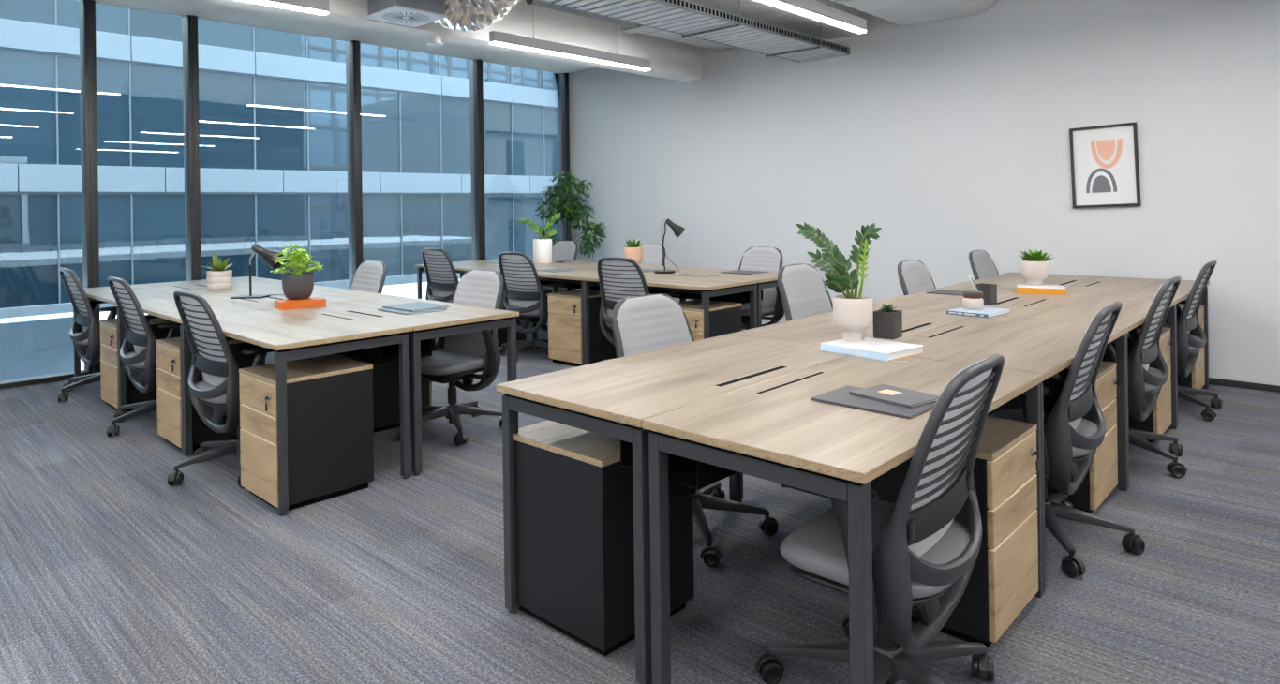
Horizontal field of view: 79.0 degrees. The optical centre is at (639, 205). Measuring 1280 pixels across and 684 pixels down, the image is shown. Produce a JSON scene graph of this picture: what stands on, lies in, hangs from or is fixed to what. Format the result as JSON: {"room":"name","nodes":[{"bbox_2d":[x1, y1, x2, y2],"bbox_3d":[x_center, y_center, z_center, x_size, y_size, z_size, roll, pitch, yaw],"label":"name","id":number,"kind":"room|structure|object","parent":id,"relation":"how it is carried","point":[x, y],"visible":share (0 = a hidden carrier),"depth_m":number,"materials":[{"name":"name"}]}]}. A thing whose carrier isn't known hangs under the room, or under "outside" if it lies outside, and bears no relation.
{"room":"open-plan office","nodes":[
{"label":"open-plan office","id":0,"kind":"room"},
{"bbox_2d":[0,0,559,318],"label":"window","id":1,"kind":"structure","parent":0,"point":[273,103],"depth_m":24.32,"materials":[{"name":"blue glass"}]},
{"bbox_2d":[434,0,520,31],"bbox_3d":[-1.162,-1.644,5.784,0.907,0.715,0.368,-1,0,-26],"label":"flexible duct","id":2,"kind":"object","parent":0,"point":[464,15],"visible":0.84,"depth_m":5.62,"materials":[{"name":"metal"}]},
{"bbox_2d":[363,0,448,27],"bbox_3d":[-1.657,-1.509,5.490,0.450,0.361,0.410,-1,0,43],"label":"air diffuser","id":3,"kind":"object","parent":2,"relation":"attached to","point":[412,13],"visible":1,"depth_m":5.42,"materials":[{"name":"grey plastic"}]},
{"bbox_2d":[0,322,1279,683],"bbox_3d":[-0.239,1.425,0.543,14.320,0.250,13.240,-1,0,43],"label":"floor","id":4,"kind":"structure","parent":0,"point":[111,572],"depth_m":2.71,"materials":[{"name":"carpet"}]},
{"bbox_2d":[0,0,100,388],"bbox_3d":[-4.912,-0.134,5.699,0.165,3.000,1.534,-1,0,43],"label":"window","id":5,"kind":"structure","parent":4,"relation":"on","point":[88,111],"depth_m":6.17,"materials":[{"name":"black metal"}]},
{"bbox_2d":[57,267,117,401],"bbox_3d":[-3.858,0.892,5.630,0.656,0.918,0.643,-1,0,43],"label":"office chair","id":6,"kind":"object","parent":4,"relation":"on","point":[84,333],"visible":0.7,"depth_m":5.43,"materials":[{"name":"black plastic"}]},
{"bbox_2d":[63,269,89,331],"bbox_3d":[-3.986,0.695,5.511,0.438,0.512,0.160,-1,0,43],"label":"backrest","id":7,"kind":"object","parent":6,"relation":"on","point":[79,299],"depth_m":5.48,"materials":[{"name":"grey plastic"}]},
{"bbox_2d":[99,317,179,412],"bbox_3d":[-3.378,1.058,5.295,0.407,0.572,0.466,-1,0,43],"label":"drawer pedestal","id":8,"kind":"object","parent":4,"relation":"on","point":[109,372],"visible":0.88,"depth_m":5.13,"materials":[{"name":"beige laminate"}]},
{"bbox_2d":[106,276,181,436],"bbox_3d":[-2.930,0.879,4.777,0.657,0.918,0.644,-1,0,43],"label":"office chair","id":9,"kind":"object","parent":4,"relation":"on","point":[138,351],"visible":0.73,"depth_m":4.60,"materials":[{"name":"black plastic"}]},
{"bbox_2d":[112,280,146,353],"bbox_3d":[-3.054,0.682,4.662,0.438,0.512,0.160,-1,0,43],"label":"backrest","id":10,"kind":"object","parent":9,"relation":"on","point":[133,317],"depth_m":4.64,"materials":[{"name":"grey plastic"}]},
{"bbox_2d":[98,2,201,281],"bbox_3d":[-4.148,-0.145,6.519,0.165,3.000,0.786,-1,0,43],"label":"window","id":11,"kind":"structure","parent":4,"relation":"on","point":[189,22],"depth_m":6.73,"materials":[{"name":"black metal"}]},
{"bbox_2d":[155,336,265,450],"bbox_3d":[-2.464,1.046,4.443,0.407,0.572,0.466,-1,0,43],"label":"drawer pedestal","id":12,"kind":"object","parent":4,"relation":"on","point":[168,349],"visible":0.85,"depth_m":4.28,"materials":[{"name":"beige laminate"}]},
{"bbox_2d":[167,290,276,488],"bbox_3d":[-2.030,0.866,3.895,0.666,0.920,0.637,-1,0,41],"label":"office chair","id":13,"kind":"object","parent":4,"relation":"on","point":[214,384],"visible":0.8,"depth_m":3.75,"materials":[{"name":"black plastic"}]},
{"bbox_2d":[178,295,226,386],"bbox_3d":[-2.124,0.669,3.789,0.438,0.512,0.160,-1,0,41],"label":"backrest","id":14,"kind":"object","parent":13,"relation":"on","point":[207,341],"depth_m":3.77,"materials":[{"name":"grey plastic"}]},
{"bbox_2d":[202,18,363,285],"bbox_3d":[-3.384,-0.155,7.338,0.165,3.000,1.535,-1,0,43],"label":"window","id":15,"kind":"structure","parent":4,"relation":"on","point":[352,48],"depth_m":7.82,"materials":[{"name":"black metal"}]},
{"bbox_2d":[73,276,519,516],"bbox_3d":[-2.461,0.966,5.020,3.750,0.731,1.288,-1,0,43],"label":"desk","id":16,"kind":"object","parent":4,"relation":"on","point":[350,323],"visible":0.72,"depth_m":3.99,"materials":[{"name":"brown wood"}]},
{"bbox_2d":[202,251,233,289],"bbox_3d":[-3.103,0.473,5.737,0.219,0.276,0.208,-1,0,43],"label":"potted plant","id":17,"kind":"object","parent":16,"relation":"on","point":[218,277],"visible":1,"depth_m":5.69,"materials":[{"name":"green plant"}]},
{"bbox_2d":[230,243,284,298],"bbox_3d":[-2.499,0.426,5.115,0.359,0.353,0.198,-1,0,3],"label":"desk lamp","id":18,"kind":"object","parent":16,"relation":"on","point":[268,255],"visible":0.88,"depth_m":5.06,"materials":[{"name":"black metal"}]},
{"bbox_2d":[274,297,326,310],"bbox_3d":[-1.996,0.574,4.566,0.247,0.042,0.157,-1,0,-37],"label":"book","id":19,"kind":"object","parent":16,"relation":"on","point":[313,302],"visible":0.98,"depth_m":4.51,"materials":[{"name":"orange paper"}]},
{"bbox_2d":[270,243,323,299],"bbox_3d":[-2.069,0.390,4.607,0.325,0.329,0.305,-1,0,43],"label":"potted plant","id":20,"kind":"object","parent":19,"relation":"on","point":[299,285],"visible":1,"depth_m":4.57,"materials":[{"name":"green plant"}]},
{"bbox_2d":[377,308,446,314],"bbox_3d":[-1.276,0.581,4.345,0.310,0.008,0.250,-1,0,44],"label":"folder","id":21,"kind":"object","parent":16,"relation":"on","point":[403,312],"visible":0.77,"depth_m":4.26,"materials":[{"name":"white paper"}]},
{"bbox_2d":[382,301,449,312],"bbox_3d":[-1.272,0.573,4.407,0.305,0.008,0.240,-1,0,41],"label":"folder","id":22,"kind":"object","parent":21,"relation":"on","point":[418,305],"visible":1,"depth_m":4.38,"materials":[{"name":"white paper"}]},
{"bbox_2d":[238,354,373,510],"bbox_3d":[-1.550,1.033,3.590,0.407,0.572,0.466,-1,0,43],"label":"drawer pedestal","id":23,"kind":"object","parent":4,"relation":"on","point":[330,397],"visible":1,"depth_m":3.46,"materials":[{"name":"black metal"}]},
{"bbox_2d":[348,260,386,293],"bbox_3d":[-2.100,0.867,5.565,0.663,0.920,0.633,-1,0,43],"label":"office chair","id":24,"kind":"object","parent":4,"relation":"on","point":[370,275],"visible":0.27,"depth_m":5.66,"materials":[{"name":"black plastic"}]},
{"bbox_2d":[333,353,431,432],"bbox_3d":[-1.570,1.033,4.752,0.407,0.572,0.466,-1,0,43],"label":"drawer pedestal","id":25,"kind":"object","parent":4,"relation":"on","point":[386,413],"visible":0.08,"depth_m":4.55,"materials":[{"name":"black metal"}]},
{"bbox_2d":[363,43,485,260],"bbox_3d":[-2.365,-0.170,8.431,0.165,3.000,1.533,-1,0,43],"label":"window","id":26,"kind":"structure","parent":4,"relation":"on","point":[476,83],"depth_m":8.91,"materials":[{"name":"black metal"}]},
{"bbox_2d":[421,248,459,302],"bbox_3d":[-1.847,0.863,7.621,0.663,0.920,0.634,-1,0,39],"label":"office chair","id":27,"kind":"object","parent":4,"relation":"on","point":[441,277],"visible":0.52,"depth_m":7.49,"materials":[{"name":"black plastic"}]},
{"bbox_2d":[397,269,503,446],"bbox_3d":[-1.117,0.854,4.535,0.654,0.918,0.635,-1,0,40],"label":"office chair","id":28,"kind":"object","parent":4,"relation":"on","point":[455,358],"visible":0.69,"depth_m":4.52,"materials":[{"name":"black plastic"}]},
{"bbox_2d":[444,269,500,356],"bbox_3d":[-0.996,0.653,4.668,0.438,0.512,0.160,-1,0,40],"label":"backrest","id":29,"kind":"object","parent":28,"relation":"on","point":[476,288],"depth_m":4.64,"materials":[{"name":"grey fabric"}]},
{"bbox_2d":[497,293,526,347],"bbox_3d":[-1.389,1.030,7.352,0.407,0.572,0.466,-1,0,43],"label":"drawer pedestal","id":30,"kind":"object","parent":4,"relation":"on","point":[501,332],"visible":0.02,"depth_m":7.20,"materials":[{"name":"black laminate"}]},
{"bbox_2d":[498,252,569,361],"bbox_3d":[-0.926,0.851,6.780,0.654,0.918,0.641,-1,0,38],"label":"office chair","id":31,"kind":"object","parent":4,"relation":"on","point":[523,291],"visible":0.8,"depth_m":6.64,"materials":[{"name":"black plastic"}]},
{"bbox_2d":[501,254,538,307],"bbox_3d":[-1.033,0.653,6.662,0.438,0.512,0.160,-1,0,38],"label":"backrest","id":32,"kind":"object","parent":31,"relation":"on","point":[519,274],"depth_m":6.65,"materials":[{"name":"grey plastic"}]},
{"bbox_2d":[541,240,578,330],"bbox_3d":[-0.956,0.851,8.463,0.663,0.920,0.633,-1,0,43],"label":"office chair","id":33,"kind":"object","parent":4,"relation":"on","point":[563,250],"visible":0.27,"depth_m":8.51,"materials":[{"name":"black plastic"}]},
{"bbox_2d":[551,240,576,260],"bbox_3d":[-0.864,0.651,8.566,0.438,0.512,0.160,-1,0,43],"label":"chair backrest","id":34,"kind":"object","parent":33,"relation":"on","point":[563,250],"depth_m":8.56,"materials":[{"name":"grey fabric"}]},
{"bbox_2d":[531,170,607,290],"bbox_3d":[-0.829,0.442,9.137,0.885,1.733,0.569,-1,0,10],"label":"ficus tree","id":35,"kind":"object","parent":4,"relation":"on","point":[572,212],"visible":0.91,"depth_m":9.09,"materials":[{"name":"green plant"}]},
{"bbox_2d":[547,289,616,366],"bbox_3d":[-0.477,1.018,6.499,0.407,0.572,0.466,-1,0,43],"label":"drawer pedestal","id":36,"kind":"object","parent":4,"relation":"on","point":[565,307],"visible":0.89,"depth_m":6.34,"materials":[{"name":"black laminate"}]},
{"bbox_2d":[415,258,778,365],"bbox_3d":[-0.477,0.938,7.071,3.747,0.731,1.272,-1,0,43],"label":"desk","id":37,"kind":"object","parent":4,"relation":"on","point":[706,285],"visible":0.52,"depth_m":6.17,"materials":[{"name":"brown wood"}]},
{"bbox_2d":[518,212,560,263],"bbox_3d":[-1.018,0.329,7.891,0.405,0.505,0.192,-1,0,-27],"label":"potted plant","id":38,"kind":"object","parent":37,"relation":"on","point":[542,247],"visible":1,"depth_m":7.86,"materials":[{"name":"green plant"}]},
{"bbox_2d":[535,267,579,272],"bbox_3d":[-0.737,0.575,6.915,0.260,0.004,0.300,-1,0,-43],"label":"magazine","id":39,"kind":"object","parent":37,"relation":"on","point":[557,270],"visible":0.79,"depth_m":6.89,"materials":[{"name":"white paper"}]},
{"bbox_2d":[555,260,575,263],"bbox_3d":[-0.761,0.572,7.929,0.120,0.012,0.150,-1,0,43],"label":"notebook","id":40,"kind":"object","parent":37,"relation":"on","point":[562,261],"visible":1,"depth_m":7.92,"materials":[{"name":"white paper"}]},
{"bbox_2d":[624,238,643,264],"bbox_3d":[-0.064,0.429,6.859,0.195,0.278,0.215,-1,0,43],"label":"potted plant","id":41,"kind":"object","parent":37,"relation":"on","point":[633,250],"visible":0.79,"depth_m":6.79,"materials":[{"name":"green plant"}]},
{"bbox_2d":[641,268,654,272],"bbox_3d":[0.029,0.564,6.720,0.210,0.005,0.280,-1,0,38],"label":"paper pad","id":42,"kind":"object","parent":37,"relation":"on","point":[643,270],"visible":0.53,"depth_m":6.73,"materials":[{"name":"white paper"}]},
{"bbox_2d":[654,218,684,273],"bbox_3d":[0.247,0.336,6.520,0.263,0.456,0.180,-1,0,-10],"label":"desk lamp","id":43,"kind":"object","parent":37,"relation":"on","point":[677,230],"visible":1,"depth_m":6.49,"materials":[{"name":"black plastic"}]},
{"bbox_2d":[720,269,769,274],"bbox_3d":[0.866,0.551,6.412,0.310,0.007,0.250,-1,0,43],"label":"notebook","id":44,"kind":"object","parent":37,"relation":"on","point":[738,272],"visible":1,"depth_m":6.38,"materials":[{"name":"white paper"}]},
{"bbox_2d":[513,419,694,656],"bbox_3d":[-0.136,1.013,2.513,0.466,0.572,0.407,-1,0,43],"label":"drawer pedestal","id":45,"kind":"object","parent":4,"relation":"on","point":[573,497],"visible":0.77,"depth_m":2.32,"materials":[{"name":"black laminate"}]},
{"bbox_2d":[597,256,679,361],"bbox_3d":[-0.026,0.839,5.929,0.650,0.918,0.633,-1,0,38],"label":"office chair","id":46,"kind":"object","parent":4,"relation":"on","point":[619,278],"visible":0.33,"depth_m":5.83,"materials":[{"name":"black plastic"}]},
{"bbox_2d":[601,260,645,317],"bbox_3d":[-0.126,0.641,5.816,0.438,0.512,0.160,-1,0,38],"label":"backrest","id":47,"kind":"object","parent":46,"relation":"on","point":[620,279],"depth_m":5.81,"materials":[{"name":"grey plastic"}]},
{"bbox_2d":[639,243,665,266],"bbox_3d":[-0.028,0.838,7.597,0.663,0.920,0.633,-1,0,43],"label":"office chair","id":48,"kind":"object","parent":4,"relation":"on","point":[652,253],"visible":0.16,"depth_m":7.67,"materials":[{"name":"black plastic"}]},
{"bbox_2d":[611,294,778,566],"bbox_3d":[0.176,0.835,3.115,0.663,0.920,0.633,-1,0,-45],"label":"office chair","id":49,"kind":"object","parent":4,"relation":"on","point":[647,322],"visible":0.38,"depth_m":3.15,"materials":[{"name":"black plastic"}]},
{"bbox_2d":[616,294,691,356],"bbox_3d":[0.075,0.638,3.215,0.438,0.512,0.160,-1,0,-45],"label":"cushion","id":50,"kind":"object","parent":49,"relation":"on","point":[647,322],"depth_m":3.21,"materials":[{"name":"grey fabric"}]},
{"bbox_2d":[678,299,741,341],"bbox_3d":[0.438,1.005,5.649,0.407,0.572,0.466,-1,0,43],"label":"drawer pedestal","id":51,"kind":"object","parent":4,"relation":"on","point":[724,317],"visible":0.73,"depth_m":5.50,"materials":[{"name":"black laminate"}]},
{"bbox_2d":[738,246,784,329],"bbox_3d":[0.931,0.825,6.675,0.655,0.918,0.643,-1,0,43],"label":"office chair","id":52,"kind":"object","parent":4,"relation":"on","point":[763,259],"visible":0.37,"depth_m":6.67,"materials":[{"name":"black plastic"}]},
{"bbox_2d":[740,247,780,305],"bbox_3d":[1.045,0.624,6.786,0.438,0.512,0.160,-1,0,43],"label":"chair backrest","id":53,"kind":"object","parent":52,"relation":"on","point":[754,259],"depth_m":6.76,"materials":[{"name":"grey fabric"}]},
{"bbox_2d":[777,263,833,321],"bbox_3d":[1.024,0.799,4.012,0.642,0.968,0.656,-1,0,43],"label":"office chair","id":54,"kind":"object","parent":4,"relation":"on","point":[803,290],"visible":0.33,"depth_m":4.12,"materials":[{"name":"black plastic"}]},
{"bbox_2d":[496,271,1209,683],"bbox_3d":[1.709,0.907,3.880,1.275,0.731,4.986,-1,0,43],"label":"desk","id":55,"kind":"object","parent":4,"relation":"on","point":[698,414],"visible":0.81,"depth_m":2.40,"materials":[{"name":"brown wood"}]},
{"bbox_2d":[820,337,923,361],"bbox_3d":[0.896,0.540,2.927,0.237,0.028,0.348,-1,0,-39],"label":"book","id":56,"kind":"object","parent":55,"relation":"on","point":[881,349],"visible":1,"depth_m":2.89,"materials":[{"name":"white paper"}]},
{"bbox_2d":[795,222,881,341],"bbox_3d":[0.790,0.295,3.037,0.319,0.465,0.154,-1,0,-22],"label":"potted plant","id":57,"kind":"object","parent":56,"relation":"on","point":[853,313],"visible":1,"depth_m":3.02,"materials":[{"name":"green plant"}]},
{"bbox_2d":[810,385,936,418],"bbox_3d":[0.670,0.554,2.202,0.206,0.007,0.300,-1,0,-45],"label":"folder","id":58,"kind":"object","parent":55,"relation":"on","point":[840,396],"visible":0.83,"depth_m":2.15,"materials":[{"name":"grey plastic"}]},
{"bbox_2d":[849,384,939,408],"bbox_3d":[0.735,0.545,2.231,0.156,0.008,0.205,-1,0,-36],"label":"notebook","id":59,"kind":"object","parent":58,"relation":"on","point":[883,393],"visible":0.88,"depth_m":2.21,"materials":[{"name":"paper"}]},
{"bbox_2d":[872,303,902,339],"bbox_3d":[0.988,0.456,3.098,0.086,0.138,0.086,-1,0,38],"label":"potted plant","id":60,"kind":"object","parent":55,"relation":"on","point":[887,322],"visible":1,"depth_m":3.07,"materials":[{"name":"green plant"}]},
{"bbox_2d":[926,289,963,296],"bbox_3d":[1.938,0.536,4.783,0.270,0.006,0.200,-1,0,43],"label":"folder","id":61,"kind":"object","parent":55,"relation":"on","point":[938,291],"visible":0.59,"depth_m":4.78,"materials":[{"name":"grey paper"}]},
{"bbox_2d":[946,307,1011,318],"bbox_3d":[1.706,0.534,3.909,0.252,0.018,0.211,-1,0,-41],"label":"book","id":62,"kind":"object","parent":55,"relation":"on","point":[986,312],"visible":0.93,"depth_m":3.85,"materials":[{"name":"white paper"}]},
{"bbox_2d":[962,290,983,310],"bbox_3d":[1.696,0.481,3.955,0.101,0.088,0.101,-1,0,43],"label":"candle jar","id":63,"kind":"object","parent":62,"relation":"on","point":[972,300],"visible":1,"depth_m":3.92,"materials":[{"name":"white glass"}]},
{"bbox_2d":[974,282,997,305],"bbox_3d":[1.840,0.470,4.129,0.072,0.105,0.084,-1,0,-41],"label":"pen holder","id":64,"kind":"object","parent":55,"relation":"on","point":[989,290],"visible":0.67,"depth_m":4.09,"materials":[{"name":"black plastic"}]},
{"bbox_2d":[967,274,979,290],"bbox_3d":[1.788,0.442,4.127,0.089,0.150,0.016,-1,0,1],"label":"pen","id":65,"kind":"object","parent":64,"relation":"in","point":[969,275],"visible":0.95,"depth_m":4.12,"materials":[{"name":"white plastic"}]},
{"bbox_2d":[1016,283,1066,295],"bbox_3d":[2.470,0.514,4.784,0.262,0.035,0.222,-1,0,26],"label":"book","id":66,"kind":"object","parent":55,"relation":"on","point":[1020,288],"visible":1,"depth_m":4.71,"materials":[{"name":"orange paper"}]},
{"bbox_2d":[1019,249,1054,285],"bbox_3d":[2.473,0.385,4.842,0.210,0.225,0.198,-1,0,43],"label":"potted plant","id":67,"kind":"object","parent":66,"relation":"on","point":[1034,267],"visible":1,"depth_m":4.79,"materials":[{"name":"green plant"}]},
{"bbox_2d":[755,353,1004,683],"bbox_3d":[0.634,0.829,2.004,0.650,0.918,0.657,-1,0,41],"label":"office chair","id":68,"kind":"object","parent":4,"relation":"on","point":[926,543],"visible":0.88,"depth_m":1.90,"materials":[{"name":"grey plastic"}]},
{"bbox_2d":[907,355,992,557],"bbox_3d":[0.761,0.628,1.905,0.160,0.512,0.438,-1,0,41],"label":"cushion","id":69,"kind":"object","parent":68,"relation":"on","point":[945,518],"depth_m":1.88,"materials":[{"name":"grey plastic"}]},
{"bbox_2d":[897,259,936,295],"bbox_3d":[1.924,0.811,4.884,0.641,0.918,0.654,-1,0,43],"label":"office chair","id":70,"kind":"object","parent":4,"relation":"on","point":[914,276],"visible":0.19,"depth_m":4.98,"materials":[{"name":"black plastic"}]},
{"bbox_2d":[868,416,1039,648],"bbox_3d":[0.992,0.997,2.505,0.466,0.572,0.407,-1,0,43],"label":"drawer pedestal","id":71,"kind":"object","parent":4,"relation":"on","point":[1004,578],"visible":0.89,"depth_m":2.30,"materials":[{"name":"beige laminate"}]},
{"bbox_2d":[968,250,998,280],"bbox_3d":[2.746,0.798,5.791,0.633,0.920,0.663,-1,0,43],"label":"office chair","id":72,"kind":"object","parent":4,"relation":"on","point":[983,266],"visible":0.22,"depth_m":5.86,"materials":[{"name":"black plastic"}]},
{"bbox_2d":[987,360,1119,512],"bbox_3d":[1.822,0.985,3.436,0.466,0.572,0.407,-1,0,43],"label":"drawer pedestal","id":73,"kind":"object","parent":4,"relation":"on","point":[1101,479],"visible":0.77,"depth_m":3.26,"materials":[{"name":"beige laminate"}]},
{"bbox_2d":[987,301,1145,578],"bbox_3d":[1.538,0.816,2.979,0.644,0.918,0.656,-1,0,41],"label":"office chair","id":74,"kind":"object","parent":4,"relation":"on","point":[1074,430],"visible":0.74,"depth_m":2.79,"materials":[{"name":"black plastic"}]},
{"bbox_2d":[1069,302,1114,429],"bbox_3d":[1.653,0.616,2.864,0.160,0.512,0.438,-1,0,41],"label":"cushion","id":75,"kind":"object","parent":74,"relation":"on","point":[1085,412],"depth_m":2.83,"materials":[{"name":"grey plastic"}]},
{"bbox_2d":[1101,327,1173,444],"bbox_3d":[2.679,0.973,4.340,0.466,0.572,0.407,-1,0,43],"label":"drawer pedestal","id":76,"kind":"object","parent":4,"relation":"on","point":[1158,421],"visible":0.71,"depth_m":4.15,"materials":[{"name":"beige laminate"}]},
{"bbox_2d":[1104,275,1187,477],"bbox_3d":[2.372,0.805,3.905,0.646,0.918,0.654,-1,0,43],"label":"office chair","id":77,"kind":"object","parent":4,"relation":"on","point":[1147,368],"visible":0.62,"depth_m":3.69,"materials":[{"name":"black plastic"}]},
{"bbox_2d":[1142,277,1174,370],"bbox_3d":[2.512,0.603,3.785,0.160,0.512,0.438,-1,0,43],"label":"cushion","id":78,"kind":"object","parent":77,"relation":"on","point":[1153,325],"depth_m":3.74,"materials":[{"name":"grey fabric"}]},
{"bbox_2d":[1165,304,1206,398],"bbox_3d":[3.529,0.961,5.252,0.466,0.572,0.407,-1,0,43],"label":"drawer pedestal","id":79,"kind":"object","parent":4,"relation":"on","point":[1196,379],"visible":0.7,"depth_m":5.07,"materials":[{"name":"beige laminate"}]},
{"bbox_2d":[1163,260,1222,421],"bbox_3d":[3.224,0.793,4.826,0.620,0.918,0.651,-1,0,43],"label":"office chair","id":80,"kind":"object","parent":4,"relation":"on","point":[1191,337],"visible":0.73,"depth_m":4.60,"materials":[{"name":"black plastic"}]},
{"bbox_2d":[1186,260,1212,333],"bbox_3d":[3.364,0.591,4.699,0.160,0.512,0.438,-1,0,43],"label":"cushion","id":81,"kind":"object","parent":80,"relation":"on","point":[1194,299],"depth_m":4.64,"materials":[{"name":"grey fabric"}]},
{"bbox_2d":[568,0,1279,386],"bbox_3d":[4.237,-0.538,5.258,14.165,3.550,0.200,-1,0,43],"label":"wall","id":82,"kind":"structure","parent":0,"point":[950,138],"depth_m":6.43,"materials":[{"name":"paint"}]},
{"bbox_2d":[78,0,596,73],"bbox_3d":[-4.632,-1.913,4.595,1.982,0.550,12.840,-1,0,43],"label":"trim","id":83,"kind":"structure","parent":82,"relation":"attached to","point":[205,10],"depth_m":7.37,"materials":[{"name":"white paint"}]},
{"bbox_2d":[426,35,443,46],"bbox_3d":[-1.635,-1.312,6.184,0.124,0.066,0.124,-1,0,43],"label":"smoke detector","id":84,"kind":"object","parent":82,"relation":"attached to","point":[433,40],"visible":1,"depth_m":6.14,"materials":[{"name":"white plastic"}]},
{"bbox_2d":[195,0,701,81],"bbox_3d":[-3.808,-1.757,3.828,0.265,0.885,12.840,-1,0,43],"label":"air duct","id":85,"kind":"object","parent":82,"relation":"attached to","point":[673,60],"depth_m":6.88,"materials":[{"name":"white metal"}]},
{"bbox_2d":[487,61,569,240],"bbox_3d":[-1.406,-0.183,9.459,0.165,3.000,1.359,-1,0,43],"label":"window frame","id":86,"kind":"structure","parent":82,"relation":"in","point":[559,81],"depth_m":9.89,"materials":[{"name":"black metal"}]},
{"bbox_2d":[636,28,735,51],"bbox_3d":[0.620,-1.830,7.591,0.666,0.376,1.285,-1,0,43],"label":"air duct","id":87,"kind":"object","parent":82,"relation":"attached to","point":[658,33],"visible":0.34,"depth_m":7.71,"materials":[{"name":"grey metal"}]},
{"bbox_2d":[535,0,850,62],"bbox_3d":[0.195,-1.456,5.715,0.580,0.194,4.652,-1,0,43],"label":"cable tray","id":88,"kind":"object","parent":82,"relation":"attached to","point":[685,18],"visible":1,"depth_m":6.01,"materials":[{"name":"grey metal"}]},
{"bbox_2d":[685,0,865,41],"bbox_3d":[-0.299,-1.742,5.339,1.040,0.407,5.835,-1,0,43],"label":"air duct","id":89,"kind":"object","parent":82,"relation":"attached to","point":[753,9],"visible":0.27,"depth_m":6.56,"materials":[{"name":"metal"}]},
{"bbox_2d":[830,0,997,27],"bbox_3d":[2.125,-1.808,6.155,0.974,0.464,1.335,-1,0,43],"label":"air duct","id":90,"kind":"object","parent":82,"relation":"attached to","point":[903,13],"visible":1,"depth_m":6.28,"materials":[{"name":"metal"}]},
{"bbox_2d":[741,324,1279,392],"bbox_3d":[4.184,1.215,5.186,13.780,0.045,0.012,-1,0,43],"label":"baseboard","id":91,"kind":"structure","parent":82,"relation":"attached to","point":[1213,381],"depth_m":5.26,"materials":[{"name":"grey paint"}]},
{"bbox_2d":[1069,121,1141,208],"bbox_3d":[3.477,-0.295,5.815,0.442,0.612,0.025,-3,-2,43],"label":"picture frame","id":92,"kind":"object","parent":82,"relation":"attached to","point":[1105,168],"visible":1,"depth_m":5.81,"materials":[{"name":"white paper"}]},
{"bbox_3d":[-0.293,-2.374,0.543,14.320,0.250,13.240,-1,0,43],"label":"ceiling","id":93,"kind":"structure","parent":0,"visible":0},
{"bbox_2d":[238,0,329,14],"bbox_3d":[-2.696,-1.735,4.467,0.070,0.960,1.820,-1,0,43],"label":"pendant light","id":94,"kind":"object","parent":93,"relation":"hanging from","point":[317,7],"visible":1,"depth_m":4.98,"materials":[{"name":"white"}]},
{"bbox_2d":[489,30,650,71],"bbox_3d":[-0.551,-1.766,6.767,0.070,0.960,1.820,-1,0,43],"label":"pendant light","id":95,"kind":"object","parent":93,"relation":"hanging from","point":[496,37],"visible":0.98,"depth_m":6.63,"materials":[{"name":"white metal"}]},
{"bbox_2d":[621,24,653,33],"bbox_3d":[0.013,-1.929,7.169,0.400,0.650,0.140,-1,0,43],"label":"bracket","id":96,"kind":"object","parent":93,"relation":"attached to","point":[638,28],"visible":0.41,"depth_m":7.20,"materials":[{"name":"grey metal"}]},
{"bbox_2d":[525,0,637,28],"bbox_3d":[-0.473,-1.682,6.688,0.110,0.110,1.210,-1,0,43],"label":"pipe","id":97,"kind":"object","parent":96,"relation":"attached to","point":[529,2],"visible":0.49,"depth_m":6.61,"materials":[{"name":"grey metal"}]},
{"bbox_2d":[756,0,866,33],"bbox_3d":[1.072,-1.788,5.253,0.070,0.960,1.820,-1,0,43],"label":"pendant light","id":98,"kind":"object","parent":93,"relation":"hanging from","point":[810,8],"visible":1,"depth_m":5.43,"materials":[{"name":"white"}]},
{"label":"outside","id":99,"kind":"structure","parent":0,"visible":0},
{"bbox_2d":[80,279,548,370],"bbox_3d":[-7.222,1.879,9.493,7.450,0.240,48.000,-1,0,43],"label":"trim","id":100,"kind":"structure","parent":99,"point":[404,290],"depth_m":15.57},
{"bbox_2d":[0,312,74,381],"bbox_3d":[-7.734,1.389,4.112,0.350,0.755,7.840,-1,0,43],"label":"glass panel","id":101,"kind":"object","parent":100,"relation":"on","point":[31,346],"depth_m":6.64,"materials":[{"name":"blue glass"}]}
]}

